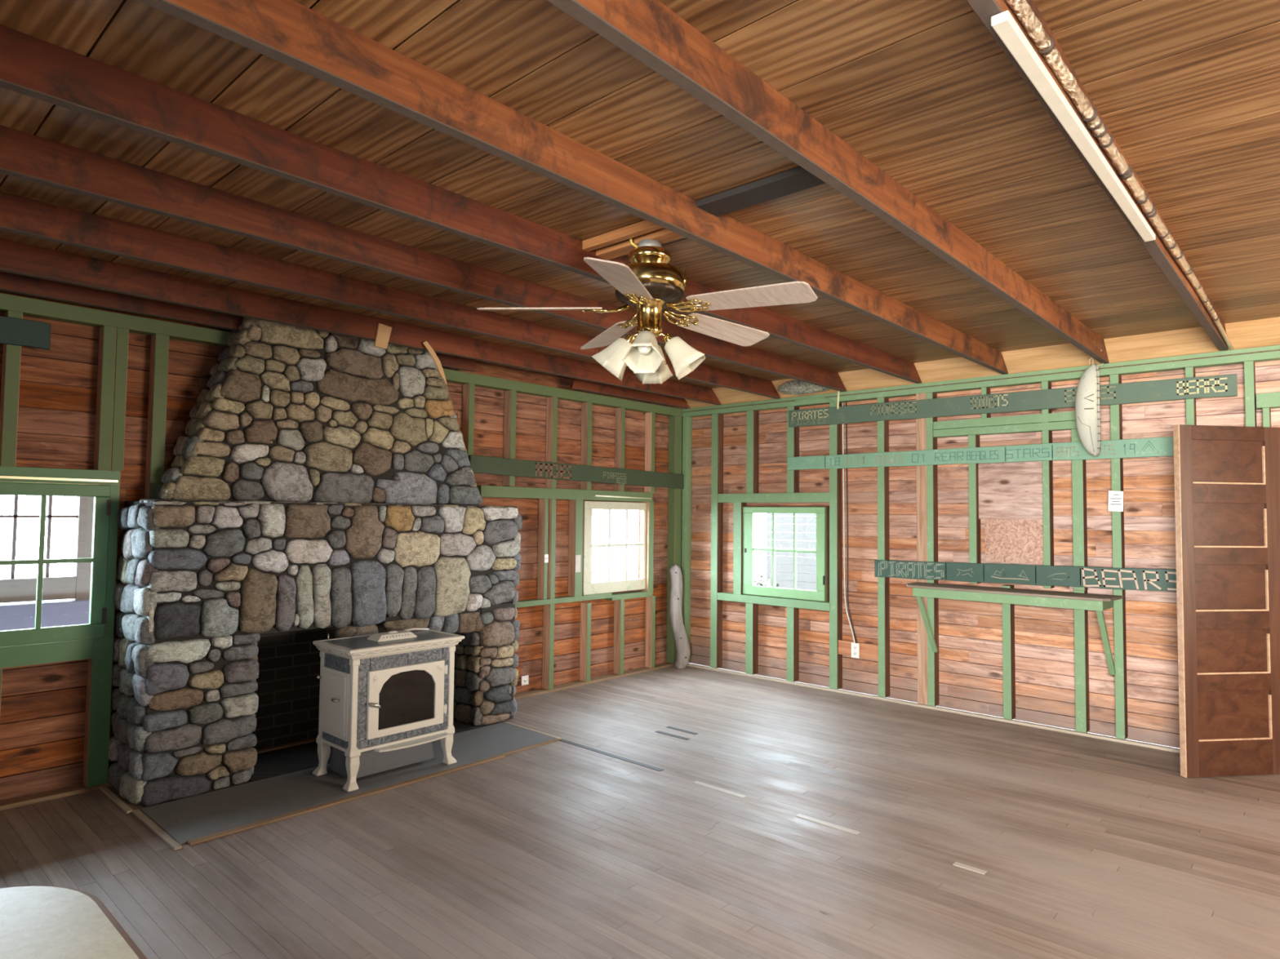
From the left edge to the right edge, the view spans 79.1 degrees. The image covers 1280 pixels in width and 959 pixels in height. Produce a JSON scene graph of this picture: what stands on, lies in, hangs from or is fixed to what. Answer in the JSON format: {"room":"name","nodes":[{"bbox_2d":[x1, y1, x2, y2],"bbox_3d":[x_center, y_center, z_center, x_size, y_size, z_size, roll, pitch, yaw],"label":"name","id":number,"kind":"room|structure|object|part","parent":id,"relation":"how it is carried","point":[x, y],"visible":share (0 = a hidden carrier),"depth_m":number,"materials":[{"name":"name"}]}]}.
{"room":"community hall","nodes":[
{"label":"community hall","id":0,"kind":"room"},
{"bbox_2d":[0,290,682,810],"bbox_3d":[-2.430,0.307,4.807,0.160,2.770,8.640,-2,-3,42],"label":"wall","id":1,"kind":"structure","parent":0,"point":[112,397],"depth_m":4.54,"materials":[{"name":"brown wood"}]},
{"bbox_2d":[0,315,50,350],"bbox_3d":[-3.460,-0.762,3.592,0.022,0.152,1.173,-2,-3,42],"label":"sign board","id":2,"kind":"object","parent":1,"relation":"attached to","point":[13,331],"visible":1,"depth_m":3.94,"materials":[{"name":"teal paint"}]},
{"bbox_3d":[-3.235,0.429,3.960,0.070,0.835,0.815,-2,-3,42],"label":"window casing","id":3,"kind":"part","parent":1,"relation":"part of","materials":[{"name":"green paint"}]},
{"bbox_3d":[-3.225,0.890,3.885,0.094,0.106,0.785,-2,-3,42],"label":"window sill rail","id":4,"kind":"part","parent":1,"relation":"part of","materials":[{"name":"green paint"}]},
{"bbox_2d":[0,482,111,647],"bbox_3d":[-3.148,0.425,3.893,0.041,0.818,0.803,-2,-3,42],"label":"window","id":5,"kind":"structure","parent":1,"relation":"in","point":[95,628],"depth_m":4.06,"materials":[{"name":"green paint"}]},
{"bbox_3d":[-2.446,1.679,4.713,0.102,0.022,8.590,-2,-3,42],"label":"sole plate","id":6,"kind":"part","parent":1,"relation":"part of","materials":[{"name":"wood"}]},
{"bbox_3d":[-2.424,-0.848,4.831,0.090,0.080,8.590,-2,-3,42],"label":"plate","id":7,"kind":"part","parent":1,"relation":"part of","materials":[{"name":"green paint"}]},
{"bbox_2d":[520,675,528,685],"bbox_3d":[-0.954,1.667,6.428,0.009,0.075,0.075,-2,-3,42],"label":"electrical outlet","id":8,"kind":"object","parent":1,"relation":"attached to","point":[525,678],"visible":1,"depth_m":6.42,"materials":[{"name":"white plastic"}]},
{"bbox_2d":[544,554,548,563],"bbox_3d":[-0.783,0.665,6.514,0.019,0.070,0.042,-2,-3,42],"label":"light switch","id":9,"kind":"object","parent":1,"relation":"attached to","point":[546,556],"visible":1,"depth_m":6.51,"materials":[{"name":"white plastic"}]},
{"bbox_3d":[-0.680,1.039,6.690,0.093,0.045,1.165,-2,-3,42],"label":"sill rail","id":10,"kind":"part","parent":1,"relation":"part of","materials":[{"name":"green paint"}]},
{"bbox_2d":[469,455,684,488],"bbox_3d":[-0.434,-0.045,6.907,0.023,0.180,2.600,-2,-3,42],"label":"sign board","id":11,"kind":"object","parent":1,"relation":"attached to","point":[478,464],"visible":1,"depth_m":6.73,"materials":[{"name":"green paint"}]},
{"bbox_2d":[575,555,581,572],"bbox_3d":[-0.542,0.737,6.785,0.002,0.150,0.062,-2,-3,42],"label":"sample","id":12,"kind":"object","parent":1,"relation":"attached to","point":[578,557],"visible":1,"depth_m":6.79,"materials":[{"name":"white paper"}]},
{"bbox_2d":[582,501,646,595],"bbox_3d":[-0.231,0.626,7.205,0.035,0.835,0.828,-2,-3,42],"label":"window","id":13,"kind":"structure","parent":1,"relation":"in","point":[588,588],"depth_m":7.14,"materials":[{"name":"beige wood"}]},
{"bbox_3d":[-0.260,0.630,7.236,0.070,0.850,0.865,-2,-3,42],"label":"window casing","id":14,"kind":"part","parent":1,"relation":"part of","materials":[{"name":"green paint"}]},
{"bbox_3d":[-0.101,1.096,7.327,0.093,0.050,0.560,-2,-3,42],"label":"sill rail","id":15,"kind":"part","parent":1,"relation":"part of","materials":[{"name":"green paint"}]},
{"bbox_3d":[0.348,0.598,7.842,0.090,2.480,0.109,-2,-3,42],"label":"corner post","id":16,"kind":"part","parent":1,"relation":"part of","materials":[{"name":"green paint"}]},
{"bbox_2d":[0,0,1279,408],"bbox_3d":[0.725,-1.072,2.005,8.620,0.182,8.620,-2,-3,42],"label":"ceiling","id":17,"kind":"structure","parent":0,"point":[1188,91],"depth_m":2.55,"materials":[{"name":"brown wood"}]},
{"bbox_2d":[0,271,475,372],"bbox_3d":[-3.243,-1.015,3.752,0.049,0.144,5.880,-2,-3,42],"label":"ceiling beam","id":18,"kind":"structure","parent":17,"relation":"attached to","point":[9,282],"depth_m":4.21,"materials":[{"name":"brown wood"}]},
{"bbox_2d":[0,238,721,404],"bbox_3d":[-2.069,-0.972,4.450,0.049,0.144,8.493,-2,-3,42],"label":"ceiling beam","id":19,"kind":"structure","parent":17,"relation":"attached to","point":[15,257],"depth_m":4.44,"materials":[{"name":"brown wood"}]},
{"bbox_2d":[373,323,391,349],"bbox_3d":[-1.623,-0.904,4.894,0.014,0.155,0.115,-2,-3,42],"label":"scrap","id":20,"kind":"object","parent":19,"relation":"attached to","point":[383,333],"visible":1,"depth_m":4.88,"materials":[{"name":"brown wood"}]},
{"bbox_2d":[422,341,447,383],"bbox_3d":[-1.363,-0.778,5.147,0.013,0.264,0.187,-2,-3,42],"label":"wood splinter","id":21,"kind":"object","parent":19,"relation":"hanging from","point":[431,351],"visible":1,"depth_m":5.15,"materials":[{"name":"brown wood"}]},
{"bbox_2d":[0,191,780,399],"bbox_3d":[-1.573,-0.987,4.000,0.049,0.144,8.493,-2,-3,42],"label":"ceiling beam","id":22,"kind":"structure","parent":17,"relation":"attached to","point":[19,215],"depth_m":3.77,"materials":[{"name":"brown wood"}]},
{"bbox_2d":[0,125,846,391],"bbox_3d":[-1.083,-1.002,3.557,0.049,0.144,8.493,-2,-3,42],"label":"ceiling beam","id":23,"kind":"structure","parent":17,"relation":"attached to","point":[23,155],"depth_m":3.19,"materials":[{"name":"brown wood"}]},
{"bbox_2d":[0,24,921,383],"bbox_3d":[-0.595,-1.017,3.114,0.049,0.144,8.493,-2,-3,42],"label":"ceiling beam","id":24,"kind":"structure","parent":17,"relation":"attached to","point":[31,66],"depth_m":2.53,"materials":[{"name":"brown wood"}]},
{"bbox_2d":[137,0,1008,374],"bbox_3d":[-0.109,-1.032,2.674,0.049,0.144,8.493,-2,-3,42],"label":"ceiling beam","id":25,"kind":"structure","parent":17,"relation":"attached to","point":[291,33],"depth_m":2.33,"materials":[{"name":"brown wood"}]},
{"bbox_2d":[582,219,662,251],"bbox_3d":[-0.034,-1.052,3.280,0.655,0.041,0.040,-2,-3,42],"label":"board","id":26,"kind":"object","parent":17,"relation":"attached to","point":[643,227],"visible":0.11,"depth_m":3.31,"materials":[{"name":"brown wood"}]},
{"bbox_2d":[568,377,689,408],"bbox_3d":[-0.054,-0.822,7.264,0.049,0.146,1.629,-2,-3,42],"label":"ceiling beam","id":27,"kind":"structure","parent":17,"relation":"attached to","point":[578,384],"depth_m":7.15,"materials":[{"name":"wood"}]},
{"bbox_2d":[476,227,817,384],"bbox_3d":[0.078,-0.751,3.348,1.404,0.642,1.388,-2,-3,42],"label":"ceiling fan","id":28,"kind":"object","parent":17,"relation":"hanging from","point":[649,283],"visible":0.99,"depth_m":3.26,"materials":[{"name":"beige wood"}]},
{"bbox_3d":[-0.424,-0.725,3.300,0.522,0.057,0.162,1,-3,-5],"label":"blade","id":29,"kind":"part","parent":28,"relation":"part of","materials":[{"name":"beige wood"}]},
{"bbox_3d":[-0.140,-0.701,3.767,0.162,0.057,0.522,2,-3,-23],"label":"blade","id":30,"kind":"part","parent":28,"relation":"part of","materials":[{"name":"beige wood"}]},
{"bbox_3d":[-0.127,-0.521,3.348,0.180,0.180,0.158,-2,-3,42],"label":"lamp shade","id":31,"kind":"part","parent":28,"relation":"part of","materials":[{"name":"white glass"}]},
{"bbox_3d":[-0.068,-0.740,2.885,0.162,0.057,0.522,0,-3,13],"label":"blade","id":32,"kind":"part","parent":28,"relation":"part of","materials":[{"name":"beige wood"}]},
{"bbox_3d":[0.018,-0.528,3.164,0.158,0.180,0.180,-2,-3,42],"label":"lamp shade","id":33,"kind":"part","parent":28,"relation":"part of","materials":[{"name":"white glass"}]},
{"bbox_3d":[0.022,-0.561,3.206,0.063,0.091,0.075,-2,-3,42],"label":"bulb","id":34,"kind":"part","parent":28,"relation":"part of","materials":[{"name":"white glass"}]},
{"bbox_2d":[614,281,684,307],"bbox_3d":[0.041,-0.786,3.341,0.300,0.052,0.300,-2,-3,42],"label":"motor","id":35,"kind":"object","parent":28,"relation":"attached to","point":[663,293],"depth_m":3.26,"materials":[{"name":"gold metal"}]},
{"bbox_3d":[0.057,-0.513,3.493,0.158,0.180,0.180,-2,-3,42],"label":"lamp shade","id":36,"kind":"part","parent":28,"relation":"part of","materials":[{"name":"white glass"}]},
{"bbox_3d":[0.202,-0.520,3.309,0.180,0.180,0.158,-2,-3,42],"label":"lamp shade","id":37,"kind":"part","parent":28,"relation":"part of","materials":[{"name":"white glass"}]},
{"bbox_3d":[0.191,-0.855,3.297,0.008,0.070,0.005,0,-3,12],"label":"housing rod","id":38,"kind":"part","parent":28,"relation":"part of","materials":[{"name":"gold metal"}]},
{"bbox_3d":[0.393,-0.701,3.641,0.522,0.057,0.162,3,-3,-41],"label":"blade","id":39,"kind":"part","parent":28,"relation":"part of","materials":[{"name":"beige wood"}]},
{"bbox_3d":[0.438,-0.725,3.095,0.522,0.057,0.162,-1,-3,31],"label":"blade","id":40,"kind":"part","parent":28,"relation":"part of","materials":[{"name":"beige wood"}]},
{"bbox_2d":[696,166,825,217],"bbox_3d":[0.474,-1.073,2.865,0.653,0.025,0.135,-2,-3,42],"label":"board","id":41,"kind":"object","parent":17,"relation":"attached to","point":[796,180],"visible":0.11,"depth_m":2.87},
{"bbox_2d":[546,0,1109,364],"bbox_3d":[0.376,-1.047,2.235,0.049,0.144,8.493,-2,-3,42],"label":"ceiling beam","id":42,"kind":"structure","parent":17,"relation":"attached to","point":[649,31],"depth_m":2.29,"materials":[{"name":"brown wood"}]},
{"bbox_2d":[1075,349,1103,456],"bbox_3d":[3.026,-0.511,5.215,0.161,0.711,0.152,-2,-3,42],"label":"canoe","id":43,"kind":"object","parent":42,"relation":"hanging from","point":[1087,404],"visible":0.98,"depth_m":5.17,"materials":[{"name":"beige wood"}]},
{"bbox_2d":[965,0,1228,351],"bbox_3d":[0.865,-1.062,1.791,0.049,0.144,8.493,-2,-3,42],"label":"ceiling beam","id":44,"kind":"structure","parent":17,"relation":"attached to","point":[984,10],"depth_m":2.50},
{"bbox_2d":[991,10,1155,241],"bbox_3d":[1.351,-0.950,2.296,0.036,0.021,1.740,-2,-3,42],"label":"fluorescent light","id":45,"kind":"object","parent":44,"relation":"attached to","point":[1004,24],"visible":1,"depth_m":2.01,"materials":[{"name":"white plastic"}]},
{"bbox_2d":[1004,0,1233,350],"bbox_3d":[0.905,-1.022,1.772,0.043,0.069,8.420,-2,-3,42],"label":"ceiling beam","id":46,"kind":"structure","parent":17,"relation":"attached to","point":[1033,26],"depth_m":2.23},
{"bbox_2d":[0,662,1279,958],"bbox_3d":[0.698,1.617,1.869,8.600,0.052,8.600,-2,-3,42],"label":"floor","id":47,"kind":"structure","parent":0,"point":[689,812],"depth_m":3.44,"materials":[{"name":"wood"}]},
{"bbox_2d":[0,885,146,958],"bbox_3d":[-1.306,1.148,0.757,1.055,0.748,1.425,-2,-3,42],"label":"table","id":48,"kind":"object","parent":47,"relation":"on","point":[37,922],"visible":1,"depth_m":1.39,"materials":[{"name":"laminate"}]},
{"bbox_2d":[107,316,522,806],"bbox_3d":[-1.879,0.353,5.006,0.604,2.707,2.474,-2,-3,42],"label":"fireplace","id":49,"kind":"object","parent":47,"relation":"on","point":[320,484],"visible":0.95,"depth_m":4.66,"materials":[{"name":"stone"}]},
{"bbox_2d":[99,721,561,850],"bbox_3d":[-1.698,1.687,4.638,1.130,0.014,2.335,-2,-3,42],"label":"hearth","id":50,"kind":"object","parent":47,"relation":"on","point":[202,818],"visible":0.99,"depth_m":4.09,"materials":[{"name":"grey stone"}]},
{"bbox_2d":[312,627,464,791],"bbox_3d":[-1.441,1.279,4.485,0.493,0.792,0.730,-2,-3,42],"label":"stove","id":51,"kind":"object","parent":50,"relation":"on","point":[385,699],"visible":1,"depth_m":4.35,"materials":[{"name":"beige metal"}]},
{"bbox_3d":[-1.801,1.564,4.389,0.075,0.208,0.075,-2,-3,42],"label":"leg","id":52,"kind":"part","parent":51,"relation":"part of","materials":[{"name":"beige metal"}]},
{"bbox_3d":[-1.683,1.234,4.276,0.306,0.360,0.022,-2,-3,42],"label":"door","id":53,"kind":"part","parent":51,"relation":"part of","materials":[{"name":"beige metal"}]},
{"bbox_3d":[-1.655,1.201,4.215,0.039,0.023,0.029,-1,-3,24],"label":"knob","id":54,"kind":"part","parent":51,"relation":"part of","materials":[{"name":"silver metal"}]},
{"bbox_3d":[-1.547,1.556,4.159,0.075,0.208,0.075,-2,-3,42],"label":"leg","id":55,"kind":"part","parent":51,"relation":"part of","materials":[{"name":"beige metal"}]},
{"bbox_3d":[-1.441,1.229,4.211,0.067,0.040,0.030,2,-3,-28],"label":"handle","id":56,"kind":"part","parent":51,"relation":"part of","materials":[{"name":"silver metal"}]},
{"bbox_3d":[-1.468,1.480,4.502,0.382,0.017,0.645,-2,-3,42],"label":"rail","id":57,"kind":"part","parent":51,"relation":"part of","materials":[{"name":"beige metal"}]},
{"bbox_3d":[-1.453,0.958,4.517,0.432,0.062,0.725,-2,-3,42],"label":"cornice","id":58,"kind":"part","parent":51,"relation":"part of","materials":[{"name":"beige metal"}]},
{"bbox_3d":[-1.447,0.907,4.531,0.124,0.044,0.250,-2,-3,42],"label":"vent lid","id":59,"kind":"part","parent":51,"relation":"part of","materials":[{"name":"beige metal"}]},
{"bbox_3d":[-1.319,1.240,4.389,0.022,0.366,0.478,-2,-3,42],"label":"door","id":60,"kind":"part","parent":51,"relation":"part of","materials":[{"name":"beige metal"}]},
{"bbox_3d":[-1.321,1.235,4.391,0.003,0.296,0.357,-2,-3,42],"label":"glass","id":61,"kind":"part","parent":51,"relation":"part of","materials":[{"name":"black glass"}]},
{"bbox_3d":[-1.389,0.935,4.819,0.157,0.029,0.027,2,-3,-34],"label":"lever","id":62,"kind":"part","parent":51,"relation":"part of","materials":[{"name":"silver metal"}]},
{"bbox_3d":[-1.139,1.581,4.608,0.075,0.208,0.075,-2,-3,42],"label":"leg","id":63,"kind":"part","parent":51,"relation":"part of","materials":[{"name":"beige metal"}]},
{"bbox_2d":[669,564,690,668],"bbox_3d":[0.390,1.356,7.629,0.224,1.034,0.158,1,-3,-17],"label":"pole","id":64,"kind":"object","parent":47,"relation":"on","point":[682,646],"visible":0.99,"depth_m":7.57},
{"bbox_2d":[680,345,1279,753],"bbox_3d":[3.557,0.382,5.096,8.640,2.770,0.165,-2,-3,42],"label":"wall","id":65,"kind":"structure","parent":0,"point":[1043,665],"depth_m":6.02,"materials":[{"name":"brown wood"}]},
{"bbox_3d":[0.472,0.601,7.867,0.051,2.480,0.090,-2,-3,42],"label":"corner post","id":66,"kind":"part","parent":65,"relation":"part of","materials":[{"name":"green paint"}]},
{"bbox_3d":[1.227,1.122,7.151,1.205,0.070,0.094,-2,-3,42],"label":"sill rail","id":67,"kind":"part","parent":65,"relation":"part of","materials":[{"name":"green paint"}]},
{"bbox_2d":[742,506,826,601],"bbox_3d":[1.306,0.665,7.092,0.867,0.825,0.043,-2,-3,42],"label":"window","id":68,"kind":"structure","parent":65,"relation":"in","point":[748,587],"depth_m":7.07,"materials":[{"name":"green paint"}]},
{"bbox_3d":[1.344,0.667,7.134,0.903,0.850,0.070,-2,-3,42],"label":"window casing","id":69,"kind":"part","parent":65,"relation":"part of","materials":[{"name":"green wood"}]},
{"bbox_2d":[777,379,831,395],"bbox_3d":[1.477,-0.827,6.834,0.624,0.149,0.181,-2,-3,42],"label":"wrapped bundle","id":70,"kind":"object","parent":65,"relation":"on","point":[796,387],"visible":0.62,"depth_m":6.82,"materials":[{"name":"grey fabric"}]},
{"bbox_2d":[792,397,836,404],"bbox_3d":[1.558,-0.680,6.882,0.449,0.100,0.016,-2,-3,42],"label":"cable","id":71,"kind":"object","parent":65,"relation":"attached to","point":[835,403],"visible":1,"depth_m":6.88,"materials":[{"name":"green paint"}]},
{"bbox_2d":[836,391,839,408],"bbox_3d":[1.717,-0.695,6.707,0.026,0.171,0.016,-2,-3,42],"label":"conduit","id":72,"kind":"object","parent":65,"relation":"attached to","point":[837,404],"visible":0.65,"depth_m":6.70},
{"bbox_2d":[842,402,855,643],"bbox_3d":[1.796,0.358,6.648,0.029,2.058,0.140,2,-3,-33],"label":"cable","id":73,"kind":"object","parent":65,"relation":"attached to","point":[842,402],"visible":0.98,"depth_m":6.68,"materials":[{"name":"white plastic"}]},
{"bbox_2d":[838,640,878,659],"bbox_3d":[1.843,1.436,6.541,0.363,0.120,0.025,-2,-3,42],"label":"backboard","id":74,"kind":"object","parent":65,"relation":"attached to","point":[868,651],"visible":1,"depth_m":6.50,"materials":[{"name":"orange wood"}]},
{"bbox_2d":[851,642,859,658],"bbox_3d":[1.816,1.444,6.541,0.072,0.125,0.009,-2,-3,42],"label":"electrical outlet","id":75,"kind":"object","parent":74,"relation":"attached to","point":[855,646],"visible":1,"depth_m":6.54,"materials":[{"name":"white plastic"}]},
{"bbox_3d":[2.138,1.795,6.216,4.510,0.020,0.029,-2,-3,42],"label":"sole trim","id":76,"kind":"part","parent":65,"relation":"part of","materials":[{"name":"wood"}]},
{"bbox_2d":[787,436,1173,470],"bbox_3d":[2.480,-0.183,6.003,3.068,0.133,0.023,-2,-3,42],"label":"sign board","id":77,"kind":"object","parent":65,"relation":"attached to","point":[1150,446],"visible":0.95,"depth_m":5.83,"materials":[{"name":"green paint"}]},
{"bbox_3d":[3.613,-0.774,5.092,8.498,0.080,0.090,-2,-3,42],"label":"plate","id":78,"kind":"part","parent":65,"relation":"part of","materials":[{"name":"green paint"}]},
{"bbox_2d":[788,373,1237,427],"bbox_3d":[2.554,-0.576,5.957,3.238,0.175,0.023,-2,-3,42],"label":"sign board","id":79,"kind":"object","parent":65,"relation":"attached to","point":[1224,385],"visible":0.89,"depth_m":5.74,"materials":[{"name":"green paint"}]},
{"bbox_3d":[2.805,0.461,5.794,0.421,0.320,0.034,-2,-3,42],"label":"patch panel","id":80,"kind":"part","parent":65,"relation":"part of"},
{"bbox_2d":[906,582,1123,675],"bbox_3d":[2.638,1.067,5.594,1.420,0.538,0.333,-2,-3,42],"label":"wall shelf","id":81,"kind":"object","parent":65,"relation":"attached to","point":[1100,603],"visible":1,"depth_m":5.43,"materials":[{"name":"green paint"}]},
{"bbox_2d":[874,560,1176,591],"bbox_3d":[2.752,0.696,5.706,2.165,0.175,0.026,-2,-3,42],"label":"sign board","id":82,"kind":"object","parent":65,"relation":"attached to","point":[1108,578],"visible":0.96,"depth_m":5.60,"materials":[{"name":"green paint"}]},
{"bbox_2d":[1108,490,1123,511],"bbox_3d":[3.254,0.148,5.298,0.093,0.144,0.003,-2,-3,42],"label":"paper notice","id":83,"kind":"object","parent":65,"relation":"attached to","point":[1115,499],"visible":1,"depth_m":5.30,"materials":[{"name":"white paper"}]},
{"bbox_2d":[1173,424,1279,777],"bbox_3d":[3.527,0.710,4.609,0.708,2.060,0.040,1,-3,-8],"label":"door","id":84,"kind":"structure","parent":65,"relation":"in","point":[1227,478],"depth_m":4.59,"materials":[{"name":"brown wood"}]},
{"bbox_3d":[3.514,-0.103,4.643,0.490,0.262,0.012,1,-3,-8],"label":"panel","id":85,"kind":"part","parent":84,"relation":"part of","materials":[{"name":"brown wood"}]},
{"bbox_3d":[3.516,-0.277,4.651,0.490,0.085,0.038,1,-3,-8],"label":"rail","id":86,"kind":"part","parent":84,"relation":"part of","materials":[{"name":"brown wood"}]},
{"bbox_3d":[3.511,0.273,4.626,0.490,0.264,0.012,1,-3,-8],"label":"panel","id":87,"kind":"part","parent":84,"relation":"part of","materials":[{"name":"brown wood"}]},
{"bbox_3d":[3.513,0.084,4.634,0.490,0.114,0.038,1,-3,-8],"label":"rail","id":88,"kind":"part","parent":84,"relation":"part of","materials":[{"name":"brown wood"}]},
{"bbox_3d":[3.516,-0.089,4.630,0.490,0.232,0.012,1,-3,-8],"label":"panel moulding","id":89,"kind":"part","parent":84,"relation":"part of","materials":[{"name":"brown wood"}]},
{"bbox_3d":[3.507,0.644,4.609,0.490,0.274,0.012,1,-3,-8],"label":"panel","id":90,"kind":"part","parent":84,"relation":"part of","materials":[{"name":"brown wood"}]},
{"bbox_3d":[3.509,0.456,4.618,0.490,0.102,0.038,1,-3,-8],"label":"rail","id":91,"kind":"part","parent":84,"relation":"part of","materials":[{"name":"brown wood"}]},
{"bbox_3d":[3.512,0.288,4.613,0.490,0.234,0.012,1,-3,-8],"label":"panel moulding","id":92,"kind":"part","parent":84,"relation":"part of","materials":[{"name":"brown wood"}]},
{"bbox_3d":[3.503,1.017,4.592,0.490,0.263,0.012,1,-3,-8],"label":"panel","id":93,"kind":"part","parent":84,"relation":"part of","materials":[{"name":"brown wood"}]},
{"bbox_3d":[3.505,0.833,4.601,0.490,0.105,0.038,1,-3,-8],"label":"rail","id":94,"kind":"part","parent":84,"relation":"part of","materials":[{"name":"brown wood"}]},
{"bbox_3d":[3.508,0.658,4.597,0.490,0.244,0.012,1,-3,-8],"label":"panel moulding","id":95,"kind":"part","parent":84,"relation":"part of","materials":[{"name":"brown wood"}]},
{"bbox_3d":[3.499,1.389,4.575,0.490,0.289,0.012,1,-3,-8],"label":"panel","id":96,"kind":"part","parent":84,"relation":"part of","materials":[{"name":"brown wood"}]},
{"bbox_3d":[3.501,1.197,4.584,0.490,0.097,0.038,1,-3,-8],"label":"rail","id":97,"kind":"part","parent":84,"relation":"part of","materials":[{"name":"brown wood"}]},
{"bbox_3d":[3.505,1.031,4.580,0.490,0.233,0.012,1,-3,-8],"label":"panel moulding","id":98,"kind":"part","parent":84,"relation":"part of","materials":[{"name":"brown wood"}]},
{"bbox_3d":[3.501,1.404,4.563,0.490,0.259,0.012,1,-3,-8],"label":"panel moulding","id":99,"kind":"part","parent":84,"relation":"part of","materials":[{"name":"brown wood"}]},
{"bbox_3d":[3.497,1.636,4.564,0.490,0.205,0.038,1,-3,-8],"label":"rail","id":100,"kind":"part","parent":84,"relation":"part of","materials":[{"name":"brown wood"}]},
{"label":"outside","id":101,"kind":"structure","parent":0,"visible":0},
{"bbox_2d":[0,567,1177,748],"bbox_3d":[-1.820,2.401,9.790,26.000,0.050,28.000,-2,-3,42],"label":"ground","id":102,"kind":"structure","parent":101,"point":[598,574],"depth_m":23.92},
{"bbox_2d":[754,573,779,587],"bbox_3d":[1.713,1.942,11.481,1.005,1.126,1.014,-2,-3,42],"label":"shrub","id":103,"kind":"object","parent":102,"relation":"on","point":[758,584],"visible":0.06,"depth_m":11.40,"materials":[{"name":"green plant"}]},
{"bbox_2d":[766,513,816,591],"bbox_3d":[3.977,0.819,14.007,3.800,3.610,1.300,-2,-3,42],"label":"shed","id":104,"kind":"object","parent":102,"relation":"on","point":[806,566],"visible":0.17,"depth_m":14.41,"materials":[{"name":"white"}]},
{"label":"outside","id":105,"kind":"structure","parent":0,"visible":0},
{"bbox_2d":[0,495,93,631],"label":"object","id":106,"kind":"structure","parent":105,"point":[77,588],"depth_m":4.84,"materials":[{"name":"paint"}]},
{"bbox_3d":[-4.401,0.640,4.081,0.080,0.140,2.345,-2,-3,42],"label":"sill","id":107,"kind":"part","parent":106,"relation":"part of","materials":[{"name":"paint"}]},
{"bbox_3d":[-3.558,0.366,5.021,0.080,2.050,0.155,-2,-3,42],"label":"post","id":108,"kind":"part","parent":106,"relation":"part of","materials":[{"name":"paint"}]}
]}

